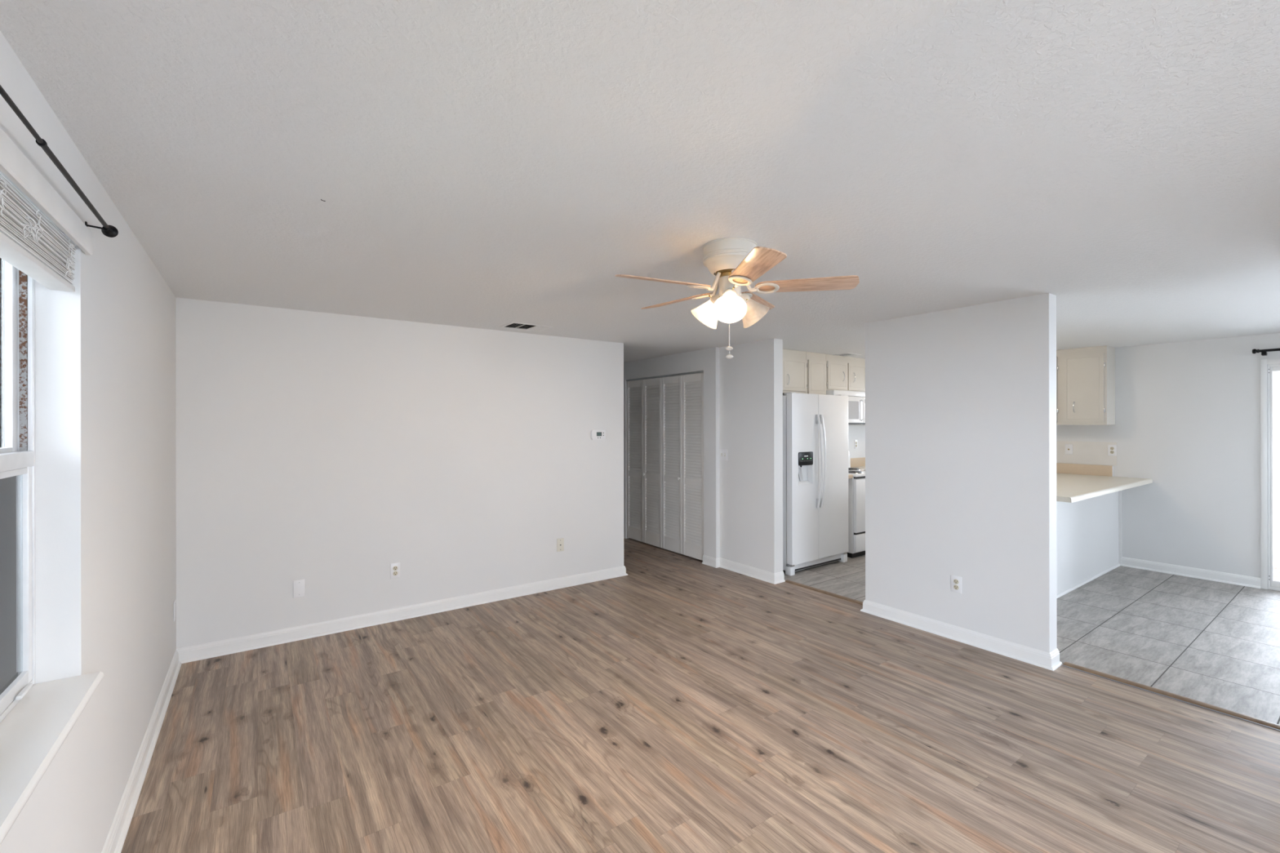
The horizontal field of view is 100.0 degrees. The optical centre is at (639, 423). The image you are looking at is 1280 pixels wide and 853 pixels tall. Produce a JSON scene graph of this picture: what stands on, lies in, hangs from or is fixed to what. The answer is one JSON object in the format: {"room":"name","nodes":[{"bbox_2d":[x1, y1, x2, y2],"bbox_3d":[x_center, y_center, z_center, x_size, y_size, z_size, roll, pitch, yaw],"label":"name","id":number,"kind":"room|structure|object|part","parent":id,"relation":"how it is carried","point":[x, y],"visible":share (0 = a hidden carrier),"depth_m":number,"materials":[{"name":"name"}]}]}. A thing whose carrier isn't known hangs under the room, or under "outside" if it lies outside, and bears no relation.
{"room":"empty living room","nodes":[
{"label":"empty living room","id":0,"kind":"room"},
{"bbox_2d":[0,30,176,852],"bbox_3d":[-1.110,0.352,0.716,0.140,2.280,6.353,0,0,-35],"label":"wall","id":1,"kind":"structure","parent":0,"point":[105,424],"depth_m":1.73,"materials":[{"name":"paint"}]},
{"bbox_2d":[0,257,35,723],"bbox_3d":[-1.188,0.074,0.759,0.060,1.310,1.810,0,0,-35],"label":"window","id":2,"kind":"structure","parent":1,"relation":"in","point":[17,289],"depth_m":1.45,"materials":[{"name":"metal"}]},
{"bbox_3d":[-1.206,-0.229,0.746,0.003,0.583,1.710,0,0,-35],"label":"pane","id":3,"kind":"part","parent":2,"relation":"part of","materials":[{"name":"clear glass"}]},
{"bbox_3d":[-1.204,-0.215,0.747,0.016,0.671,1.787,0,0,-35],"label":"sash","id":4,"kind":"part","parent":2,"relation":"part of","materials":[{"name":"metal"}]},
{"bbox_3d":[-1.184,0.406,0.761,0.003,0.537,1.720,0,0,-35],"label":"pane","id":5,"kind":"part","parent":2,"relation":"part of","materials":[{"name":"clear glass"}]},
{"bbox_3d":[-1.183,0.394,0.761,0.029,0.635,1.780,0,0,-35],"label":"sash","id":6,"kind":"part","parent":2,"relation":"part of","materials":[{"name":"metal"}]},
{"bbox_2d":[0,127,93,292],"bbox_3d":[-1.120,-0.479,0.811,0.078,0.203,1.905,0,0,-35],"label":"window blind","id":7,"kind":"object","parent":1,"relation":"attached to","point":[33,216],"visible":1,"depth_m":1.26,"materials":[{"name":"plastic"}]},
{"bbox_3d":[-1.296,-0.464,1.085,0.034,0.086,0.041,0,0,19],"label":"cord","id":8,"kind":"part","parent":7,"relation":"part of","materials":[{"name":"white fabric"}]},
{"bbox_3d":[-1.378,-0.427,1.188,0.037,0.039,0.039,0,0,-35],"label":"cord","id":9,"kind":"part","parent":7,"relation":"part of","materials":[{"name":"white fabric"}]},
{"bbox_3d":[-1.127,-0.563,0.802,0.052,0.034,1.784,0,0,-35],"label":"head rail","id":10,"kind":"part","parent":7,"relation":"part of","materials":[{"name":"white plastic"}]},
{"bbox_3d":[-1.402,-0.452,1.222,0.038,0.059,0.038,0,0,-35],"label":"cord","id":11,"kind":"part","parent":7,"relation":"part of","materials":[{"name":"white fabric"}]},
{"bbox_3d":[-1.127,-0.385,0.801,0.052,0.016,1.778,0,0,-35],"label":"rail","id":12,"kind":"part","parent":7,"relation":"part of","materials":[{"name":"plastic"}]},
{"bbox_3d":[-1.429,-0.469,1.258,0.036,0.085,0.042,0,0,-35],"label":"cord","id":13,"kind":"part","parent":7,"relation":"part of","materials":[{"name":"white fabric"}]},
{"bbox_3d":[-1.567,-0.430,1.470,0.043,0.062,0.039,0,0,-2],"label":"cord","id":14,"kind":"part","parent":7,"relation":"part of","materials":[{"name":"white fabric"}]},
{"bbox_3d":[-1.584,-0.467,1.477,0.036,0.099,0.036,0,0,-35],"label":"cord","id":15,"kind":"part","parent":7,"relation":"part of","materials":[{"name":"white fabric"}]},
{"bbox_2d":[0,671,103,845],"bbox_3d":[-1.135,0.743,0.795,0.186,0.026,1.810,0,0,-35],"label":"sill","id":16,"kind":"structure","parent":1,"relation":"attached to","point":[34,731],"depth_m":1.27,"materials":[{"name":"white paint"}]},
{"bbox_2d":[0,84,118,237],"bbox_3d":[-1.070,-0.597,0.835,0.064,0.038,2.036,0,0,-35],"label":"curtain rod","id":17,"kind":"object","parent":1,"relation":"attached to","point":[110,231],"visible":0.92,"depth_m":1.25,"materials":[{"name":"black metal"}]},
{"bbox_3d":[-0.874,-0.597,0.581,0.009,0.009,1.358,0,0,-35],"label":"rod","id":18,"kind":"part","parent":17,"relation":"part of","materials":[{"name":"black metal"}]},
{"bbox_3d":[-1.450,-0.596,1.394,0.012,0.012,0.610,0,0,-35],"label":"rod","id":19,"kind":"part","parent":17,"relation":"part of","materials":[{"name":"black metal"}]},
{"bbox_2d":[101,650,182,852],"bbox_3d":[-1.031,1.446,0.753,0.028,0.092,6.323,0,0,-35],"label":"baseboard","id":20,"kind":"structure","parent":1,"relation":"attached to","point":[114,842],"depth_m":2.25,"materials":[{"name":"white paint"}]},
{"bbox_2d":[175,297,623,648],"bbox_3d":[-1.641,0.353,4.307,3.548,2.280,0.120,0,0,-35],"label":"wall","id":21,"kind":"structure","parent":0,"point":[329,451],"depth_m":4.00,"materials":[{"name":"paint"}]},
{"bbox_2d":[293,579,305,597],"bbox_3d":[-2.358,1.143,3.719,0.070,0.118,0.007,0,0,-35],"label":"blank plate","id":22,"kind":"object","parent":21,"relation":"attached to","point":[299,586],"visible":1,"depth_m":3.72,"materials":[{"name":"white plastic"}]},
{"bbox_2d":[390,562,399,578],"bbox_3d":[-1.855,1.117,4.075,0.070,0.115,0.009,0,0,-35],"label":"wall outlet","id":23,"kind":"object","parent":21,"relation":"attached to","point":[394,567],"visible":1,"depth_m":4.07,"materials":[{"name":"white paint"}]},
{"bbox_2d":[176,565,627,663],"bbox_3d":[-1.538,1.446,4.361,3.377,0.092,0.149,0,0,-35],"label":"baseboard","id":24,"kind":"structure","parent":21,"relation":"attached to","point":[235,645],"depth_m":4.00,"materials":[{"name":"white paint"}]},
{"bbox_2d":[556,537,564,551],"bbox_3d":[-0.721,1.103,4.876,0.070,0.118,0.013,0,0,-35],"label":"cable plate","id":25,"kind":"object","parent":21,"relation":"attached to","point":[560,542],"visible":1,"depth_m":4.88,"materials":[{"name":"beige plastic"}]},
{"bbox_2d":[591,430,605,439],"bbox_3d":[-0.395,0.108,5.099,0.152,0.092,0.029,0,0,-35],"label":"thermostat","id":26,"kind":"object","parent":21,"relation":"attached to","point":[595,434],"visible":1,"depth_m":5.08,"materials":[{"name":"plastic"}]},
{"bbox_2d":[0,0,1279,362],"bbox_3d":[1.570,-0.842,3.768,8.166,0.100,8.470,0,0,-35],"label":"ceiling","id":27,"kind":"structure","parent":0,"point":[482,164],"depth_m":1.55,"materials":[{"name":"white paint"}]},
{"bbox_2d":[499,321,553,331],"bbox_3d":[-0.924,-0.833,4.375,0.355,0.100,0.265,0,0,-35],"label":"ceiling vent","id":28,"kind":"object","parent":27,"relation":"in","point":[526,326],"visible":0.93,"depth_m":4.42,"materials":[{"name":"white metal"}]},
{"bbox_2d":[614,237,859,358],"bbox_3d":[0.373,-0.540,2.410,1.037,0.499,1.029,0,0,-35],"label":"ceiling fan","id":29,"kind":"object","parent":27,"relation":"hanging from","point":[735,263],"visible":1,"depth_m":2.31,"materials":[{"name":"wood"}]},
{"bbox_3d":[0.104,-0.600,2.263,0.437,0.005,0.122,0,13,-24],"label":"blade","id":30,"kind":"part","parent":29,"relation":"part of","materials":[{"name":"brown wood"}]},
{"bbox_3d":[0.180,-0.601,2.639,0.122,0.005,0.437,-17,12,-41],"label":"blade","id":31,"kind":"part","parent":29,"relation":"part of","materials":[{"name":"brown wood"}]},
{"bbox_3d":[0.306,-0.503,2.471,0.140,0.142,0.142,0,0,-35],"label":"lamp shade","id":32,"kind":"part","parent":29,"relation":"part of","materials":[{"name":"white glass"}]},
{"bbox_2d":[710,293,720,303],"bbox_3d":[0.352,-0.560,2.437,0.067,0.071,0.070,0,0,-35],"label":"socket","id":33,"kind":"object","parent":29,"relation":"attached to","point":[713,297],"depth_m":2.42,"materials":[{"name":"ceramic"}]},
{"bbox_2d":[722,287,737,301],"bbox_3d":[0.390,-0.560,2.333,0.066,0.071,0.066,0,0,-35],"label":"socket","id":34,"kind":"object","parent":29,"relation":"attached to","point":[725,290],"depth_m":2.32,"materials":[{"name":"ceramic"}]},
{"bbox_3d":[0.380,-0.503,2.272,0.137,0.142,0.137,0,0,-35],"label":"lamp shade","id":35,"kind":"part","parent":29,"relation":"part of","materials":[{"name":"white glass"}]},
{"bbox_3d":[0.387,-0.526,2.304,0.043,0.064,0.061,0,0,27],"label":"bulb","id":36,"kind":"part","parent":29,"relation":"part of","materials":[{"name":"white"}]},
{"bbox_2d":[738,292,750,302],"bbox_3d":[0.460,-0.560,2.419,0.070,0.071,0.067,0,0,-35],"label":"socket","id":37,"kind":"object","parent":29,"relation":"attached to","point":[745,297],"depth_m":2.40,"materials":[{"name":"ceramic"}]},
{"bbox_3d":[0.515,-0.503,2.436,0.142,0.142,0.140,0,0,-35],"label":"lamp shade","id":38,"kind":"part","parent":29,"relation":"part of","materials":[{"name":"white glass"}]},
{"bbox_3d":[0.438,-0.601,2.074,0.122,0.005,0.437,13,-1,-6],"label":"blade","id":39,"kind":"part","parent":29,"relation":"part of","materials":[{"name":"brown wood"}]},
{"bbox_3d":[0.562,-0.601,2.682,0.122,0.005,0.437,-15,-7,29],"label":"blade","id":40,"kind":"part","parent":29,"relation":"part of","materials":[{"name":"brown wood"}]},
{"bbox_3d":[0.721,-0.601,2.333,0.437,0.005,0.122,0,-13,12],"label":"blade","id":41,"kind":"part","parent":29,"relation":"part of","materials":[{"name":"brown wood"}]},
{"bbox_2d":[833,352,861,356],"bbox_3d":[2.378,-0.838,6.205,0.260,0.100,0.230,0,0,-35],"label":"ceiling vent","id":42,"kind":"object","parent":27,"relation":"in","point":[847,354],"visible":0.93,"depth_m":6.18,"materials":[{"name":"white metal"}]},
{"bbox_2d":[623,346,719,558],"bbox_3d":[0.512,0.349,6.700,0.855,2.280,2.160,0,0,-35],"label":"wall","id":43,"kind":"structure","parent":0,"point":[707,360],"depth_m":5.70,"materials":[{"name":"paint"}]},
{"bbox_2d":[626,377,662,547],"bbox_3d":[0.038,0.464,6.645,0.062,2.016,0.736,0,0,-35],"label":"door","id":44,"kind":"structure","parent":43,"relation":"in","point":[644,397],"depth_m":6.61,"materials":[{"name":"paint"}]},
{"bbox_3d":[-0.055,0.464,6.805,0.028,2.016,0.367,0,0,-35],"label":"panel","id":45,"kind":"part","parent":44,"relation":"part of","materials":[{"name":"paint"}]},
{"bbox_3d":[0.159,0.464,6.503,0.028,2.016,0.366,0,0,-35],"label":"panel","id":46,"kind":"part","parent":44,"relation":"part of","materials":[{"name":"paint"}]},
{"bbox_2d":[626,370,703,381],"bbox_3d":[0.266,-0.556,6.352,0.038,0.017,1.491,0,0,-35],"label":"track","id":47,"kind":"object","parent":43,"relation":"attached to","point":[700,371],"visible":0.86,"depth_m":6.26,"materials":[{"name":"grey metal"}]},
{"bbox_2d":[662,372,703,560],"bbox_3d":[0.467,0.464,6.039,0.062,2.016,0.736,0,0,-35],"label":"door","id":48,"kind":"structure","parent":43,"relation":"in","point":[682,396],"depth_m":6.01,"materials":[{"name":"paint"}]},
{"bbox_3d":[0.374,0.464,6.200,0.028,2.016,0.366,0,0,-35],"label":"panel","id":49,"kind":"part","parent":48,"relation":"part of","materials":[{"name":"paint"}]},
{"bbox_3d":[0.588,0.463,5.898,0.028,2.016,0.367,0,0,-35],"label":"panel","id":50,"kind":"part","parent":48,"relation":"part of","materials":[{"name":"paint"}]},
{"bbox_2d":[120,537,1279,852],"bbox_3d":[0.434,1.550,2.960,5.372,0.120,8.470,0,0,-35],"label":"floor","id":51,"kind":"structure","parent":0,"point":[677,703],"depth_m":2.51,"materials":[{"name":"laminate"}]},
{"bbox_2d":[785,579,862,604],"bbox_3d":[1.633,1.481,4.712,0.060,0.012,0.860,0,0,-35],"label":"threshold","id":52,"kind":"object","parent":51,"relation":"on","point":[787,580],"visible":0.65,"depth_m":4.70,"materials":[{"name":"brown wood"}]},
{"bbox_2d":[1062,662,1279,731],"bbox_3d":[2.877,1.479,2.949,0.070,0.012,0.895,0,0,-35],"label":"threshold","id":53,"kind":"object","parent":51,"relation":"on","point":[1210,707],"visible":1,"depth_m":2.89,"materials":[{"name":"brown wood"}]},
{"bbox_2d":[848,424,865,457],"bbox_3d":[2.329,0.347,6.726,3.507,2.280,0.120,0,0,-35],"label":"wall","id":54,"kind":"structure","parent":0,"point":[855,432],"depth_m":7.01,"materials":[{"name":"paint"}]},
{"bbox_2d":[782,348,806,395],"bbox_3d":[1.399,-0.559,5.776,0.874,0.464,0.354,0,0,-35],"label":"upper cabinet","id":55,"kind":"object","parent":54,"relation":"attached to","point":[794,362],"visible":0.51,"depth_m":5.79,"materials":[{"name":"paint"}]},
{"bbox_2d":[806,351,826,394],"bbox_3d":[1.893,-0.552,6.143,0.351,0.479,0.327,0,0,-35],"label":"upper cabinet","id":56,"kind":"object","parent":54,"relation":"attached to","point":[815,362],"visible":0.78,"depth_m":6.00,"materials":[{"name":"paint"}]},
{"bbox_2d":[826,354,865,391],"bbox_3d":[2.365,-0.585,6.461,0.785,0.414,0.354,0,0,-35],"label":"upper cabinet","id":57,"kind":"object","parent":54,"relation":"attached to","point":[842,373],"visible":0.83,"depth_m":6.32,"materials":[{"name":"paint"}]},
{"bbox_3d":[2.291,-0.553,6.235,0.373,0.320,0.018,0,0,-35],"label":"door","id":58,"kind":"part","parent":57,"relation":"part of","materials":[{"name":"paint"}]},
{"bbox_2d":[826,390,865,424],"bbox_3d":[2.396,-0.183,6.419,0.778,0.387,0.458,0,0,-35],"label":"microwave","id":59,"kind":"object","parent":57,"relation":"attached to","point":[856,400],"visible":0.41,"depth_m":6.27,"materials":[{"name":"plastic"}]},
{"bbox_3d":[2.408,-0.160,6.218,0.565,0.309,0.028,0,0,-35],"label":"door","id":60,"kind":"part","parent":59,"relation":"part of","materials":[{"name":"white plastic"}]},
{"bbox_3d":[2.623,-0.156,6.329,0.020,0.260,0.048,0,0,-35],"label":"handle","id":61,"kind":"part","parent":59,"relation":"part of","materials":[{"name":"white plastic"}]},
{"bbox_3d":[2.727,-0.160,6.444,0.210,0.309,0.028,0,0,-35],"label":"control panel","id":62,"kind":"part","parent":59,"relation":"part of","materials":[{"name":"white plastic"}]},
{"bbox_3d":[2.608,-0.554,6.460,0.358,0.320,0.018,0,0,-35],"label":"door","id":63,"kind":"part","parent":57,"relation":"part of","materials":[{"name":"paint"}]},
{"bbox_2d":[854,440,857,448],"bbox_3d":[2.811,0.271,6.989,0.070,0.115,0.009,0,0,-35],"label":"wall outlet","id":64,"kind":"object","parent":54,"relation":"attached to","point":[855,441],"visible":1,"depth_m":6.99,"materials":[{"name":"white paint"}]},
{"bbox_2d":[849,457,865,466],"bbox_3d":[3.118,0.504,7.199,1.234,0.113,0.018,0,0,-35],"label":"backsplash","id":65,"kind":"structure","parent":54,"relation":"attached to","point":[855,462],"depth_m":6.98,"materials":[{"name":"laminate"}]},
{"bbox_2d":[719,293,1057,653],"bbox_3d":[1.707,0.348,4.468,0.122,2.280,2.865,0,0,-35],"label":"wall","id":66,"kind":"structure","parent":0,"point":[961,402],"depth_m":3.76,"materials":[{"name":"paint"}]},
{"bbox_2d":[720,448,727,460],"bbox_3d":[0.858,0.323,5.543,0.018,0.114,0.114,0,0,-35],"label":"light switch","id":67,"kind":"object","parent":66,"relation":"attached to","point":[723,452],"visible":1,"depth_m":5.54,"materials":[{"name":"white paint"}]},
{"bbox_2d":[702,554,785,584],"bbox_3d":[1.006,1.442,5.377,0.152,0.092,0.960,0,0,-39],"label":"baseboard","id":68,"kind":"structure","parent":66,"relation":"attached to","point":[770,577],"depth_m":5.29,"materials":[{"name":"white paint"}]},
{"bbox_2d":[951,574,961,594],"bbox_3d":[2.175,1.107,3.695,0.009,0.115,0.070,0,0,-35],"label":"wall outlet","id":69,"kind":"object","parent":66,"relation":"attached to","point":[956,581],"visible":1,"depth_m":3.69,"materials":[{"name":"white paint"}]},
{"bbox_2d":[860,600,1062,671],"bbox_3d":[2.174,1.441,3.786,0.150,0.092,1.272,0,0,-35],"label":"baseboard","id":70,"kind":"structure","parent":66,"relation":"attached to","point":[1051,661],"depth_m":3.62,"materials":[{"name":"white paint"}]},
{"bbox_2d":[782,555,1279,724],"bbox_3d":[4.118,1.544,4.224,3.488,0.120,6.270,0,0,-35],"label":"floor","id":71,"kind":"structure","parent":0,"point":[1215,643],"depth_m":3.85,"materials":[{"name":"tile"}]},
{"bbox_2d":[782,391,848,575],"bbox_3d":[1.691,0.590,5.723,0.936,1.793,0.727,0,0,-35],"label":"refrigerator","id":72,"kind":"object","parent":71,"relation":"on","point":[815,531],"visible":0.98,"depth_m":5.41,"materials":[{"name":"metal"}]},
{"bbox_3d":[1.478,0.541,5.221,0.008,1.666,0.008,0,0,-35],"label":"edge trim","id":73,"kind":"part","parent":72,"relation":"part of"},
{"bbox_3d":[1.623,0.541,5.362,0.400,1.674,0.070,0,0,-35],"label":"freezer door","id":74,"kind":"part","parent":72,"relation":"part of","materials":[{"name":"white metal"}]},
{"bbox_3d":[1.644,0.349,5.329,0.222,0.132,0.006,0,0,-35],"label":"control panel","id":75,"kind":"part","parent":72,"relation":"part of","materials":[{"name":"plastic"}]},
{"bbox_3d":[1.822,1.425,5.538,0.865,0.084,0.020,0,0,-35],"label":"kick panel","id":76,"kind":"part","parent":72,"relation":"part of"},
{"bbox_3d":[1.810,0.383,5.404,0.026,0.940,0.066,0,0,-35],"label":"handle","id":77,"kind":"part","parent":72,"relation":"part of","materials":[{"name":"white plastic"}]},
{"bbox_3d":[1.855,0.382,5.435,0.026,0.940,0.066,0,0,-35],"label":"handle","id":78,"kind":"part","parent":72,"relation":"part of","materials":[{"name":"white plastic"}]},
{"bbox_3d":[2.003,0.540,5.631,0.519,1.674,0.070,0,0,-35],"label":"fridge door","id":79,"kind":"part","parent":72,"relation":"part of","materials":[{"name":"white metal"}]},
{"bbox_2d":[846,450,865,557],"bbox_3d":[2.498,0.903,6.333,0.765,1.164,0.696,0,0,-35],"label":"stove","id":80,"kind":"object","parent":71,"relation":"on","point":[856,485],"visible":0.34,"depth_m":5.92,"materials":[{"name":"metal"}]},
{"bbox_2d":[848,468,865,477],"bbox_3d":[2.485,0.574,6.352,0.765,0.027,0.650,0,0,-35],"label":"cooktop","id":81,"kind":"object","parent":80,"relation":"in","point":[856,473],"depth_m":6.05,"materials":[{"name":"white metal"}]},
{"bbox_3d":[2.659,1.318,6.107,0.749,0.187,0.038,0,0,-35],"label":"storage drawer","id":82,"kind":"part","parent":80,"relation":"part of","materials":[{"name":"white metal"}]},
{"bbox_3d":[2.659,0.908,6.107,0.749,0.587,0.040,0,0,-35],"label":"oven door","id":83,"kind":"part","parent":80,"relation":"part of","materials":[{"name":"white metal"}]},
{"bbox_3d":[4.204,1.042,6.207,0.646,0.882,1.654,0,0,-35],"label":"base cabinet","id":84,"kind":"object","parent":71,"relation":"on","visible":0},
{"bbox_2d":[849,457,1152,502],"bbox_3d":[3.450,0.524,5.823,2.324,0.153,2.649,0,0,-35],"label":"countertop","id":85,"kind":"structure","parent":84,"relation":"on","point":[1075,482],"depth_m":5.21,"materials":[{"name":"laminate"}]},
{"bbox_2d":[1056,491,1118,595],"bbox_3d":[4.035,1.042,4.999,2.324,0.884,0.111,0,0,-35],"label":"wall","id":86,"kind":"structure","parent":0,"point":[1087,530],"depth_m":5.01,"materials":[{"name":"paint"}]},
{"bbox_2d":[1056,564,1119,598],"bbox_3d":[4.061,1.475,4.938,2.294,0.016,0.016,0,0,-35],"label":"baseboard","id":87,"kind":"structure","parent":86,"relation":"attached to","point":[1078,585],"depth_m":4.99,"materials":[{"name":"white paint"}]},
{"bbox_2d":[1056,333,1279,577],"bbox_3d":[5.457,0.342,5.175,0.200,2.280,6.030,0,0,-35],"label":"wall","id":88,"kind":"structure","parent":0,"point":[1188,413],"depth_m":5.19,"materials":[{"name":"paint"}]},
{"bbox_2d":[1065,444,1072,454],"bbox_3d":[4.760,0.287,5.967,0.012,0.115,0.070,0,0,-35],"label":"plate","id":89,"kind":"object","parent":88,"relation":"attached to","point":[1068,447],"visible":1,"depth_m":5.96,"materials":[{"name":"white plastic"}]},
{"bbox_2d":[1056,462,1112,476],"bbox_3d":[4.306,0.503,6.606,0.018,0.113,2.320,0,0,-35],"label":"backsplash","id":90,"kind":"structure","parent":88,"relation":"attached to","point":[1071,468],"depth_m":5.84,"materials":[{"name":"laminate"}]},
{"bbox_2d":[1056,345,1115,425],"bbox_3d":[4.620,-0.390,5.898,0.324,0.811,0.841,0,0,-35],"label":"upper cabinet","id":91,"kind":"object","parent":88,"relation":"attached to","point":[1086,376],"visible":0.72,"depth_m":5.62,"materials":[{"name":"paint"}]},
{"bbox_3d":[4.404,-0.366,5.983,0.018,0.710,0.395,0,0,-35],"label":"door","id":92,"kind":"part","parent":91,"relation":"part of","materials":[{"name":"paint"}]},
{"bbox_3d":[4.649,-0.367,5.637,0.018,0.710,0.338,0,0,-35],"label":"door","id":93,"kind":"part","parent":91,"relation":"part of","materials":[{"name":"paint"}]},
{"bbox_2d":[1056,440,1116,466],"bbox_3d":[4.317,0.322,6.606,0.003,0.246,2.374,0,0,-35],"label":"backsplash","id":94,"kind":"structure","parent":88,"relation":"attached to","point":[1083,452],"depth_m":5.84,"materials":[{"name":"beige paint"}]},
{"bbox_2d":[1107,444,1116,456],"bbox_3d":[4.977,0.284,5.664,0.009,0.115,0.070,0,0,-35],"label":"wall outlet","id":95,"kind":"object","parent":88,"relation":"attached to","point":[1112,449],"visible":1,"depth_m":5.66,"materials":[{"name":"white paint"}]},
{"bbox_2d":[1118,490,1122,564],"bbox_3d":[5.015,1.031,5.610,0.016,0.864,0.023,0,0,-35],"label":"trim","id":96,"kind":"structure","parent":88,"relation":"attached to","point":[1120,531],"depth_m":5.61,"materials":[{"name":"white paint"}]},
{"bbox_2d":[1118,556,1261,588],"bbox_3d":[5.287,1.436,5.219,0.028,0.092,0.977,0,0,-35],"label":"baseboard","id":97,"kind":"structure","parent":88,"relation":"attached to","point":[1218,576],"depth_m":5.17,"materials":[{"name":"white paint"}]},
{"bbox_2d":[1252,348,1279,355],"bbox_3d":[6.150,-0.638,3.941,0.091,0.062,2.198,0,0,-35],"label":"curtain rod","id":98,"kind":"object","parent":88,"relation":"attached to","point":[1264,352],"visible":1,"depth_m":4.76,"materials":[{"name":"black metal"}]},
{"bbox_3d":[6.131,-0.647,3.928,0.023,0.023,2.130,0,0,-35],"label":"rod","id":99,"kind":"part","parent":98,"relation":"part of","materials":[{"name":"black metal"}]},
{"bbox_2d":[1260,358,1279,591],"bbox_3d":[6.160,0.453,4.093,0.124,2.054,1.872,0,0,-35],"label":"door","id":100,"kind":"structure","parent":88,"relation":"in","point":[1268,366],"depth_m":4.79,"materials":[{"name":"white paint"}]},
{"bbox_3d":[5.877,0.466,4.442,0.004,1.858,0.836,0,0,-35],"label":"pane","id":101,"kind":"part","parent":100,"relation":"part of","materials":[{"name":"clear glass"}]},
{"bbox_3d":[6.166,0.471,4.097,0.110,2.017,1.790,0,0,-35],"label":"frame","id":102,"kind":"part","parent":100,"relation":"part of","materials":[{"name":"white paint"}]},
{"bbox_3d":[5.888,0.474,4.427,0.030,1.953,0.901,0,0,-35],"label":"panel","id":103,"kind":"part","parent":100,"relation":"part of","materials":[{"name":"white paint"}]},
{"bbox_3d":[9.899,1.635,6.404,8.446,0.080,17.000,0,0,-35],"label":"patio","id":104,"kind":"object","parent":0,"visible":0},
{"bbox_2d":[1272,371,1279,563],"bbox_3d":[7.104,0.089,6.141,3.306,3.020,0.200,0,0,-35],"label":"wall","id":105,"kind":"structure","parent":104,"relation":"on","point":[1276,374],"depth_m":6.12,"materials":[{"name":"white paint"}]},
{"bbox_2d":[1273,556,1279,581],"bbox_3d":[7.193,1.579,5.846,3.306,0.039,0.379,0,0,-35],"label":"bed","id":106,"kind":"object","parent":104,"relation":"on","point":[1277,564],"visible":0.33,"depth_m":5.71,"materials":[{"name":"white"}]}
]}

